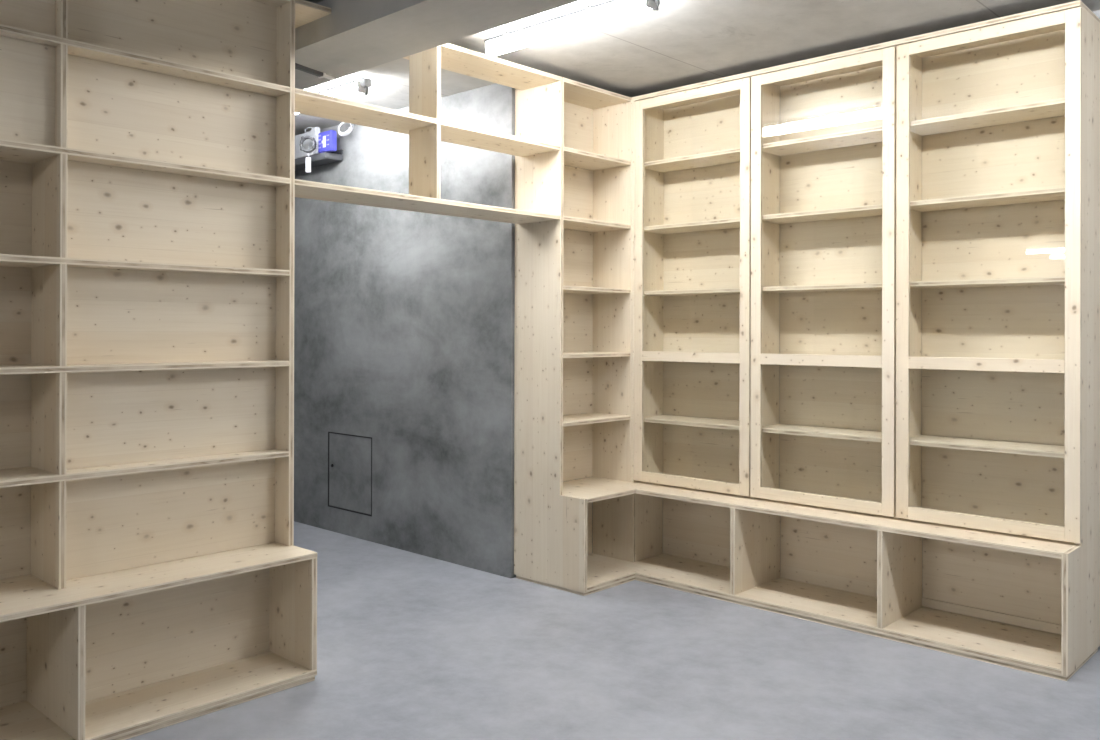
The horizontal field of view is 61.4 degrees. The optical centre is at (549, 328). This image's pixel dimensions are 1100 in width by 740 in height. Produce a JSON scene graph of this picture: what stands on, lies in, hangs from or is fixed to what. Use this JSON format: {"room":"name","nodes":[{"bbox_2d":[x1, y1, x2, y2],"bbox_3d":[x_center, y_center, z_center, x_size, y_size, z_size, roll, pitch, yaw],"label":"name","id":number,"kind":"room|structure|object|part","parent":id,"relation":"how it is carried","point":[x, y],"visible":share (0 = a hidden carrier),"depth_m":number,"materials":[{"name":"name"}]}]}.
{"room":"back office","nodes":[
{"label":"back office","id":0,"kind":"room"},
{"bbox_2d":[294,83,592,577],"bbox_3d":[-1.202,-0.001,7.012,3.630,2.910,1.008,0,0,43],"label":"wall","id":1,"kind":"structure","parent":0,"point":[404,320],"depth_m":6.02,"materials":[{"name":"concrete"}]},
{"bbox_2d":[295,149,342,170],"bbox_3d":[-1.762,-1.233,6.749,0.675,0.080,0.148,0,0,43],"label":"wall shelf","id":2,"kind":"object","parent":1,"relation":"attached to","point":[319,159],"visible":0.58,"depth_m":6.59,"materials":[{"name":"grey plastic"}]},
{"bbox_2d":[295,131,313,158],"bbox_3d":[-1.767,-1.324,6.724,0.284,0.172,0.084,0,0,43],"label":"junction box","id":3,"kind":"object","parent":2,"relation":"on","point":[307,144],"visible":0.47,"depth_m":6.68,"materials":[{"name":"grey plastic"}]},
{"bbox_3d":[-1.767,-1.399,6.725,0.284,0.022,0.084,0,0,43],"label":"lid","id":4,"kind":"part","parent":3,"relation":"part of","materials":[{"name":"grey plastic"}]},
{"bbox_2d":[300,136,316,152],"bbox_3d":[-1.692,-1.290,6.473,0.116,0.116,0.050,0,0,3],"label":"ring","id":5,"kind":"object","parent":2,"relation":"hanging from","point":[303,138],"visible":1,"depth_m":6.46,"materials":[{"name":"grey plastic"}]},
{"bbox_2d":[306,153,310,171],"bbox_3d":[-1.692,-1.163,6.487,0.038,0.132,0.006,0,0,3],"label":"tag","id":6,"kind":"object","parent":5,"relation":"hanging from","point":[308,159],"visible":1,"depth_m":6.48,"materials":[{"name":"grey plastic"}]},
{"bbox_2d":[312,127,319,153],"bbox_3d":[-1.659,-1.336,6.586,0.080,0.195,0.040,0,0,43],"label":"connector","id":7,"kind":"object","parent":2,"relation":"on","point":[316,130],"visible":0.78,"depth_m":6.57,"materials":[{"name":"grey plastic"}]},
{"bbox_2d":[318,130,336,152],"bbox_3d":[-1.560,-1.310,6.491,0.162,0.142,0.052,0,0,43],"label":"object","id":8,"kind":"object","parent":2,"relation":"on","point":[327,140],"visible":0.98,"depth_m":6.46,"materials":[{"name":"plastic"}]},
{"bbox_2d":[338,122,353,135],"bbox_3d":[-1.416,-1.393,6.410,0.114,0.110,0.046,0,0,3],"label":"cable loop","id":9,"kind":"object","parent":1,"relation":"attached to","point":[349,130],"visible":0.76,"depth_m":6.40,"materials":[{"name":"grey plastic"}]},
{"bbox_2d":[328,432,371,516],"bbox_3d":[-1.400,1.010,6.519,0.532,0.540,0.038,0,0,43],"label":"access hatch","id":10,"kind":"object","parent":1,"relation":"attached to","point":[349,456],"visible":1,"depth_m":6.50,"materials":[{"name":"concrete"}]},
{"bbox_2d":[126,521,1099,739],"bbox_3d":[-3.425,1.491,-0.729,11.200,0.120,15.600,0,0,43],"label":"floor","id":11,"kind":"structure","parent":0,"point":[411,646],"depth_m":3.86,"materials":[{"name":"concrete"}]},
{"bbox_2d":[0,542,316,739],"bbox_3d":[-1.780,1.181,3.338,0.542,0.527,1.824,0,0,43],"label":"cubby base","id":12,"kind":"object","parent":11,"relation":"on","point":[124,654],"visible":0.88,"depth_m":3.57,"materials":[{"name":"brown wood"}]},
{"bbox_3d":[-2.272,1.168,3.178,0.015,0.458,0.867,0,0,43],"label":"panel","id":13,"kind":"part","parent":12,"relation":"part of","materials":[{"name":"brown wood"}]},
{"bbox_2d":[0,0,294,588],"bbox_3d":[-1.843,-0.250,3.404,0.360,2.332,1.824,0,0,43],"label":"bookcase","id":14,"kind":"object","parent":12,"relation":"on","point":[147,147],"visible":1,"depth_m":3.58,"materials":[{"name":"brown wood"}]},
{"bbox_3d":[-2.242,0.726,3.151,0.015,0.379,0.867,0,0,43],"label":"panel","id":15,"kind":"part","parent":14,"relation":"part of","materials":[{"name":"brown wood"}]},
{"bbox_3d":[-2.241,0.333,3.152,0.015,0.359,0.867,0,0,43],"label":"panel","id":16,"kind":"part","parent":14,"relation":"part of","materials":[{"name":"brown wood"}]},
{"bbox_3d":[-2.240,-0.051,3.153,0.015,0.360,0.867,0,0,43],"label":"panel","id":17,"kind":"part","parent":14,"relation":"part of","materials":[{"name":"brown wood"}]},
{"bbox_3d":[-2.240,-0.437,3.154,0.015,0.366,0.867,0,0,43],"label":"panel","id":18,"kind":"part","parent":14,"relation":"part of","materials":[{"name":"brown wood"}]},
{"bbox_3d":[-2.066,-0.825,2.993,0.015,0.364,0.867,0,0,43],"label":"panel","id":19,"kind":"part","parent":14,"relation":"part of","materials":[{"name":"brown wood"}]},
{"bbox_3d":[-2.065,-1.212,2.993,0.015,0.362,0.867,0,0,43],"label":"panel","id":20,"kind":"part","parent":14,"relation":"part of","materials":[{"name":"brown wood"}]},
{"bbox_3d":[-1.834,0.526,3.392,0.330,0.024,1.776,0,0,43],"label":"shelf","id":21,"kind":"part","parent":14,"relation":"part of","materials":[{"name":"brown wood"}]},
{"bbox_3d":[-1.833,0.143,3.393,0.330,0.024,1.776,0,0,43],"label":"shelf","id":22,"kind":"part","parent":14,"relation":"part of","materials":[{"name":"brown wood"}]},
{"bbox_3d":[-1.832,-0.241,3.394,0.330,0.024,1.776,0,0,43],"label":"shelf","id":23,"kind":"part","parent":14,"relation":"part of","materials":[{"name":"brown wood"}]},
{"bbox_3d":[-1.831,-0.630,3.394,0.330,0.024,1.776,0,0,43],"label":"shelf","id":24,"kind":"part","parent":14,"relation":"part of","materials":[{"name":"brown wood"}]},
{"bbox_3d":[-1.831,-1.018,3.395,0.330,0.024,1.776,0,0,43],"label":"shelf","id":25,"kind":"part","parent":14,"relation":"part of","materials":[{"name":"brown wood"}]},
{"bbox_3d":[-1.495,0.729,3.683,0.015,0.379,0.884,0,0,43],"label":"panel","id":26,"kind":"part","parent":14,"relation":"part of","materials":[{"name":"brown wood"}]},
{"bbox_3d":[-1.494,0.336,3.684,0.015,0.359,0.884,0,0,43],"label":"panel","id":27,"kind":"part","parent":14,"relation":"part of","materials":[{"name":"brown wood"}]},
{"bbox_3d":[-1.493,-0.048,3.685,0.015,0.360,0.884,0,0,43],"label":"panel","id":28,"kind":"part","parent":14,"relation":"part of","materials":[{"name":"brown wood"}]},
{"bbox_3d":[-1.492,-0.434,3.686,0.015,0.366,0.884,0,0,43],"label":"panel","id":29,"kind":"part","parent":14,"relation":"part of","materials":[{"name":"brown wood"}]},
{"bbox_3d":[-1.491,-0.823,3.687,0.015,0.364,0.884,0,0,43],"label":"panel","id":30,"kind":"part","parent":14,"relation":"part of","materials":[{"name":"brown wood"}]},
{"bbox_3d":[-1.490,-1.209,3.688,0.015,0.362,0.884,0,0,43],"label":"panel","id":31,"kind":"part","parent":14,"relation":"part of","materials":[{"name":"brown wood"}]},
{"bbox_3d":[-1.227,-0.247,4.059,0.360,2.332,0.024,0,0,43],"label":"panel","id":32,"kind":"part","parent":14,"relation":"part of","materials":[{"name":"brown wood"}]},
{"bbox_2d":[295,0,560,223],"bbox_3d":[-0.633,-1.011,4.668,0.330,0.798,1.670,0,0,43],"label":"shelf","id":33,"kind":"object","parent":14,"relation":"attached to","point":[424,126],"visible":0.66,"depth_m":4.59,"materials":[{"name":"brown wood"}]},
{"bbox_3d":[-0.624,-1.012,4.659,0.305,0.024,1.670,0,0,43],"label":"shelf","id":34,"kind":"part","parent":33,"relation":"part of","materials":[{"name":"brown wood"}]},
{"bbox_3d":[-0.634,-0.625,4.667,0.330,0.024,1.670,0,0,43],"label":"shelf","id":35,"kind":"part","parent":33,"relation":"part of","materials":[{"name":"brown wood"}]},
{"bbox_3d":[-1.528,1.171,3.713,0.015,0.458,0.884,0,0,43],"label":"panel","id":36,"kind":"part","parent":12,"relation":"part of","materials":[{"name":"brown wood"}]},
{"bbox_3d":[-1.164,1.172,3.994,0.540,0.458,0.024,0,0,43],"label":"panel","id":37,"kind":"part","parent":12,"relation":"part of","materials":[{"name":"brown wood"}]},
{"bbox_2d":[514,477,1099,680],"bbox_3d":[1.147,1.190,4.809,2.796,0.528,0.990,0,0,43],"label":"base cabinet","id":38,"kind":"object","parent":11,"relation":"on","point":[1029,604],"visible":0.88,"depth_m":4.87,"materials":[{"name":"brown wood"}]},
{"bbox_3d":[-0.004,1.178,5.229,0.544,0.506,0.024,0,0,43],"label":"panel","id":39,"kind":"part","parent":38,"relation":"part of","materials":[{"name":"brown wood"}]},
{"bbox_2d":[514,77,630,494],"bbox_3d":[0.149,-0.240,5.523,0.363,2.332,0.652,0,0,43],"label":"bookcase","id":40,"kind":"object","parent":38,"relation":"on","point":[572,351],"visible":0.97,"depth_m":5.62,"materials":[{"name":"brown wood"}]},
{"bbox_3d":[-0.066,-0.241,5.295,0.363,2.332,0.024,0,0,43],"label":"panel","id":41,"kind":"part","parent":40,"relation":"part of","materials":[{"name":"brown wood"}]},
{"bbox_3d":[0.055,0.737,5.609,0.015,0.379,0.606,0,0,43],"label":"panel","id":42,"kind":"part","parent":40,"relation":"part of","materials":[{"name":"brown wood"}]},
{"bbox_3d":[0.056,0.344,5.610,0.015,0.359,0.606,0,0,43],"label":"panel","id":43,"kind":"part","parent":40,"relation":"part of","materials":[{"name":"brown wood"}]},
{"bbox_3d":[0.056,-0.040,5.611,0.015,0.360,0.606,0,0,43],"label":"panel","id":44,"kind":"part","parent":40,"relation":"part of","materials":[{"name":"brown wood"}]},
{"bbox_3d":[0.057,-0.426,5.611,0.015,0.366,0.606,0,0,43],"label":"panel","id":45,"kind":"part","parent":40,"relation":"part of","materials":[{"name":"brown wood"}]},
{"bbox_3d":[0.058,-0.815,5.612,0.015,0.364,0.606,0,0,43],"label":"panel","id":46,"kind":"part","parent":40,"relation":"part of","materials":[{"name":"brown wood"}]},
{"bbox_3d":[0.059,-1.201,5.613,0.015,0.362,0.606,0,0,43],"label":"panel","id":47,"kind":"part","parent":40,"relation":"part of","materials":[{"name":"brown wood"}]},
{"bbox_3d":[0.171,0.535,5.501,0.300,0.024,0.606,0,0,43],"label":"shelf","id":48,"kind":"part","parent":40,"relation":"part of","materials":[{"name":"brown wood"}]},
{"bbox_3d":[0.171,0.152,5.502,0.300,0.024,0.606,0,0,43],"label":"shelf","id":49,"kind":"part","parent":40,"relation":"part of","materials":[{"name":"brown wood"}]},
{"bbox_3d":[0.172,-0.231,5.502,0.300,0.024,0.606,0,0,43],"label":"shelf","id":50,"kind":"part","parent":40,"relation":"part of","materials":[{"name":"brown wood"}]},
{"bbox_3d":[0.173,-0.621,5.503,0.300,0.024,0.606,0,0,43],"label":"shelf","id":51,"kind":"part","parent":40,"relation":"part of","materials":[{"name":"brown wood"}]},
{"bbox_3d":[0.174,-1.008,5.504,0.300,0.024,0.606,0,0,43],"label":"shelf","id":52,"kind":"part","parent":40,"relation":"part of","materials":[{"name":"brown wood"}]},
{"bbox_3d":[0.373,-0.227,5.745,0.340,2.308,0.022,0,0,43],"label":"panel","id":53,"kind":"part","parent":40,"relation":"part of","materials":[{"name":"brown wood"}]},
{"bbox_3d":[0.053,1.179,5.608,0.015,0.458,0.606,0,0,43],"label":"panel","id":54,"kind":"part","parent":38,"relation":"part of","materials":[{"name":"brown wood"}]},
{"bbox_3d":[0.393,1.180,5.720,0.324,0.458,0.022,0,0,43],"label":"corner panel","id":55,"kind":"part","parent":38,"relation":"part of","materials":[{"name":"brown wood"}]},
{"bbox_3d":[0.605,1.180,5.726,0.024,0.458,0.276,0,0,43],"label":"corner panel","id":56,"kind":"part","parent":38,"relation":"part of","materials":[{"name":"brown wood"}]},
{"bbox_3d":[1.003,1.181,5.552,0.794,0.458,0.015,0,0,43],"label":"panel","id":57,"kind":"part","parent":38,"relation":"part of","materials":[{"name":"brown wood"}]},
{"bbox_3d":[1.595,1.181,4.995,0.776,0.458,0.015,0,0,43],"label":"panel","id":58,"kind":"part","parent":38,"relation":"part of","materials":[{"name":"brown wood"}]},
{"bbox_2d":[630,0,1099,545],"bbox_3d":[1.499,-0.238,4.917,2.434,2.332,0.360,0,0,43],"label":"bookcase","id":59,"kind":"object","parent":38,"relation":"on","point":[1017,362],"visible":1,"depth_m":4.68,"materials":[{"name":"brown wood"}]},
{"bbox_3d":[0.619,-0.227,5.741,0.024,2.308,0.306,0,0,43],"label":"panel","id":60,"kind":"part","parent":59,"relation":"part of","materials":[{"name":"brown wood"}]},
{"bbox_3d":[0.804,0.162,5.337,0.676,0.058,0.022,0,0,43],"label":"cross rail","id":61,"kind":"part","parent":59,"relation":"part of","materials":[{"name":"brown wood"}]},
{"bbox_2d":[644,415,739,429],"bbox_3d":[0.907,0.549,5.453,0.790,0.024,0.266,0,0,43],"label":"shelf","id":62,"kind":"object","parent":59,"relation":"attached to","point":[732,422],"depth_m":5.47,"materials":[{"name":"brown wood"}]},
{"bbox_2d":[644,288,739,295],"bbox_3d":[0.909,-0.218,5.455,0.790,0.024,0.266,0,0,43],"label":"shelf","id":63,"kind":"object","parent":59,"relation":"attached to","point":[647,291],"depth_m":5.47,"materials":[{"name":"brown wood"}]},
{"bbox_2d":[644,217,739,233],"bbox_3d":[0.909,-0.607,5.456,0.790,0.024,0.266,0,0,43],"label":"shelf","id":64,"kind":"object","parent":59,"relation":"attached to","point":[730,225],"depth_m":5.48,"materials":[{"name":"brown wood"}]},
{"bbox_2d":[644,148,739,172],"bbox_3d":[0.910,-0.995,5.457,0.790,0.024,0.266,0,0,43],"label":"shelf","id":65,"kind":"object","parent":59,"relation":"attached to","point":[730,156],"depth_m":5.50,"materials":[{"name":"beige wood"}]},
{"bbox_3d":[0.805,-0.231,5.338,0.796,2.290,0.022,0,0,43],"label":"door","id":66,"kind":"part","parent":59,"relation":"part of","materials":[{"name":"brown wood"}]},
{"bbox_3d":[1.003,0.745,5.555,0.790,0.367,0.015,0,0,43],"label":"panel","id":67,"kind":"part","parent":59,"relation":"part of","materials":[{"name":"brown wood"}]},
{"bbox_3d":[1.004,0.358,5.556,0.790,0.359,0.015,0,0,43],"label":"panel","id":68,"kind":"part","parent":59,"relation":"part of","materials":[{"name":"brown wood"}]},
{"bbox_3d":[1.004,-0.025,5.557,0.790,0.360,0.015,0,0,43],"label":"panel","id":69,"kind":"part","parent":59,"relation":"part of","materials":[{"name":"brown wood"}]},
{"bbox_3d":[1.005,-0.412,5.558,0.790,0.366,0.015,0,0,43],"label":"panel","id":70,"kind":"part","parent":59,"relation":"part of","materials":[{"name":"brown wood"}]},
{"bbox_3d":[1.006,-0.800,5.558,0.790,0.364,0.015,0,0,43],"label":"panel","id":71,"kind":"part","parent":59,"relation":"part of","materials":[{"name":"brown wood"}]},
{"bbox_3d":[1.007,-1.193,5.559,0.790,0.374,0.015,0,0,43],"label":"panel","id":72,"kind":"part","parent":59,"relation":"part of","materials":[{"name":"brown wood"}]},
{"bbox_3d":[1.390,0.162,4.786,0.676,0.058,0.022,0,0,43],"label":"cross rail","id":73,"kind":"part","parent":59,"relation":"part of","materials":[{"name":"brown wood"}]},
{"bbox_2d":[762,424,881,441],"bbox_3d":[1.496,0.549,4.898,0.780,0.024,0.266,0,0,43],"label":"shelf","id":74,"kind":"object","parent":59,"relation":"attached to","point":[874,433],"depth_m":4.91,"materials":[{"name":"brown wood"}]},
{"bbox_2d":[762,283,881,292],"bbox_3d":[1.498,-0.218,4.900,0.780,0.024,0.266,0,0,43],"label":"shelf","id":75,"kind":"object","parent":59,"relation":"attached to","point":[766,287],"depth_m":4.92,"materials":[{"name":"brown wood"}]},
{"bbox_2d":[762,204,881,223],"bbox_3d":[1.499,-0.607,4.901,0.780,0.024,0.266,0,0,43],"label":"shelf","id":76,"kind":"object","parent":59,"relation":"attached to","point":[843,215],"depth_m":4.91,"materials":[{"name":"brown wood"}]},
{"bbox_2d":[763,126,881,155],"bbox_3d":[1.500,-0.995,4.902,0.780,0.024,0.266,0,0,43],"label":"shelf","id":77,"kind":"object","parent":59,"relation":"attached to","point":[837,142],"depth_m":4.92,"materials":[{"name":"beige wood"}]},
{"bbox_3d":[1.391,-0.231,4.787,0.796,2.290,0.022,0,0,43],"label":"door","id":78,"kind":"part","parent":59,"relation":"part of","materials":[{"name":"brown wood"}]},
{"bbox_3d":[1.592,0.745,5.000,0.780,0.367,0.015,0,0,43],"label":"panel","id":79,"kind":"part","parent":59,"relation":"part of","materials":[{"name":"brown wood"}]},
{"bbox_3d":[1.593,0.358,5.001,0.780,0.359,0.015,0,0,43],"label":"panel","id":80,"kind":"part","parent":59,"relation":"part of","materials":[{"name":"brown wood"}]},
{"bbox_3d":[1.594,-0.025,5.002,0.780,0.360,0.015,0,0,43],"label":"panel","id":81,"kind":"part","parent":59,"relation":"part of","materials":[{"name":"brown wood"}]},
{"bbox_3d":[1.595,-0.412,5.003,0.780,0.366,0.015,0,0,43],"label":"panel","id":82,"kind":"part","parent":59,"relation":"part of","materials":[{"name":"brown wood"}]},
{"bbox_3d":[1.596,-0.800,5.004,0.780,0.364,0.015,0,0,43],"label":"panel","id":83,"kind":"part","parent":59,"relation":"part of","materials":[{"name":"brown wood"}]},
{"bbox_3d":[1.597,-1.193,5.005,0.780,0.374,0.015,0,0,43],"label":"panel","id":84,"kind":"part","parent":59,"relation":"part of","materials":[{"name":"brown wood"}]},
{"bbox_3d":[1.978,0.162,4.233,0.678,0.058,0.022,0,0,43],"label":"cross rail","id":85,"kind":"part","parent":59,"relation":"part of","materials":[{"name":"brown wood"}]},
{"bbox_2d":[910,435,1064,457],"bbox_3d":[2.077,0.549,4.352,0.767,0.024,0.266,0,0,43],"label":"shelf","id":86,"kind":"object","parent":59,"relation":"attached to","point":[1016,445],"depth_m":4.34,"materials":[{"name":"brown wood"}]},
{"bbox_2d":[910,276,1064,288],"bbox_3d":[2.079,-0.217,4.354,0.767,0.024,0.266,0,0,43],"label":"shelf","id":87,"kind":"object","parent":59,"relation":"attached to","point":[1002,282],"depth_m":4.35,"materials":[{"name":"brown wood"}]},
{"bbox_2d":[910,187,1064,211],"bbox_3d":[2.080,-0.607,4.354,0.767,0.024,0.266,0,0,43],"label":"shelf","id":88,"kind":"object","parent":59,"relation":"attached to","point":[1033,198],"depth_m":4.35,"materials":[{"name":"brown wood"}]},
{"bbox_2d":[910,97,1064,135],"bbox_3d":[2.081,-0.995,4.355,0.767,0.024,0.266,0,0,43],"label":"shelf","id":89,"kind":"object","parent":59,"relation":"attached to","point":[1027,114],"depth_m":4.35,"materials":[{"name":"beige wood"}]},
{"bbox_3d":[1.979,-0.231,4.234,0.798,2.290,0.022,0,0,43],"label":"door","id":90,"kind":"part","parent":59,"relation":"part of","materials":[{"name":"brown wood"}]},
{"bbox_3d":[2.173,0.745,4.454,0.767,0.367,0.015,0,0,43],"label":"panel","id":91,"kind":"part","parent":59,"relation":"part of","materials":[{"name":"brown wood"}]},
{"bbox_3d":[2.174,0.358,4.455,0.767,0.359,0.015,0,0,43],"label":"panel","id":92,"kind":"part","parent":59,"relation":"part of","materials":[{"name":"brown wood"}]},
{"bbox_3d":[2.175,-0.025,4.455,0.767,0.360,0.015,0,0,43],"label":"panel","id":93,"kind":"part","parent":59,"relation":"part of","materials":[{"name":"brown wood"}]},
{"bbox_3d":[2.176,-0.412,4.456,0.767,0.366,0.015,0,0,43],"label":"panel","id":94,"kind":"part","parent":59,"relation":"part of","materials":[{"name":"brown wood"}]},
{"bbox_3d":[2.176,-0.800,4.457,0.767,0.364,0.015,0,0,43],"label":"panel","id":95,"kind":"part","parent":59,"relation":"part of","materials":[{"name":"brown wood"}]},
{"bbox_3d":[2.177,-1.193,4.458,0.767,0.374,0.015,0,0,43],"label":"panel","id":96,"kind":"part","parent":59,"relation":"part of","materials":[{"name":"brown wood"}]},
{"bbox_3d":[2.384,-0.226,4.101,0.024,2.308,0.336,0,0,43],"label":"panel","id":97,"kind":"part","parent":59,"relation":"part of","materials":[{"name":"brown wood"}]},
{"bbox_3d":[2.174,1.181,4.451,0.761,0.458,0.015,0,0,43],"label":"panel","id":98,"kind":"part","parent":38,"relation":"part of","materials":[{"name":"brown wood"}]},
{"bbox_3d":[2.310,1.180,4.023,0.024,0.506,0.542,0,0,43],"label":"panel","id":99,"kind":"part","parent":38,"relation":"part of","materials":[{"name":"brown wood"}]},
{"bbox_2d":[295,0,1099,135],"bbox_3d":[-3.417,-1.554,-0.722,11.200,0.150,15.600,0,0,43],"label":"ceiling","id":100,"kind":"structure","parent":0,"point":[684,42],"depth_m":4.66,"materials":[{"name":"paint"}]},
{"bbox_2d":[295,77,370,113],"bbox_3d":[-1.424,-1.399,5.651,1.070,0.121,0.095,0,0,43],"label":"strip light","id":101,"kind":"object","parent":100,"relation":"attached to","point":[358,86],"visible":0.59,"depth_m":5.37,"materials":[{"name":"grey plastic"}]},
{"bbox_2d":[295,0,578,89],"bbox_3d":[0.271,-1.374,3.200,11.000,0.175,0.408,0,0,43],"label":"beam","id":102,"kind":"structure","parent":100,"relation":"attached to","point":[357,35],"depth_m":4.02,"materials":[{"name":"concrete"}]},
{"bbox_2d":[295,63,334,79],"bbox_3d":[-1.194,-1.275,4.574,0.044,0.022,0.355,0,0,29],"label":"conduit","id":103,"kind":"object","parent":102,"relation":"attached to","point":[319,74],"visible":0.87,"depth_m":4.59,"materials":[{"name":"grey plastic"}]},
{"bbox_2d":[484,0,659,56],"bbox_3d":[0.085,-1.399,4.234,1.050,0.121,0.095,0,0,43],"label":"strip light","id":104,"kind":"object","parent":100,"relation":"attached to","point":[606,11],"visible":1,"depth_m":4.21,"materials":[{"name":"grey plastic"}]},
{"bbox_2d":[672,10,1099,648],"bbox_3d":[3.198,0.002,3.662,7.370,2.910,0.140,0,0,43],"label":"wall","id":105,"kind":"structure","parent":0,"point":[1097,13],"depth_m":4.77,"materials":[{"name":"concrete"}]}
]}

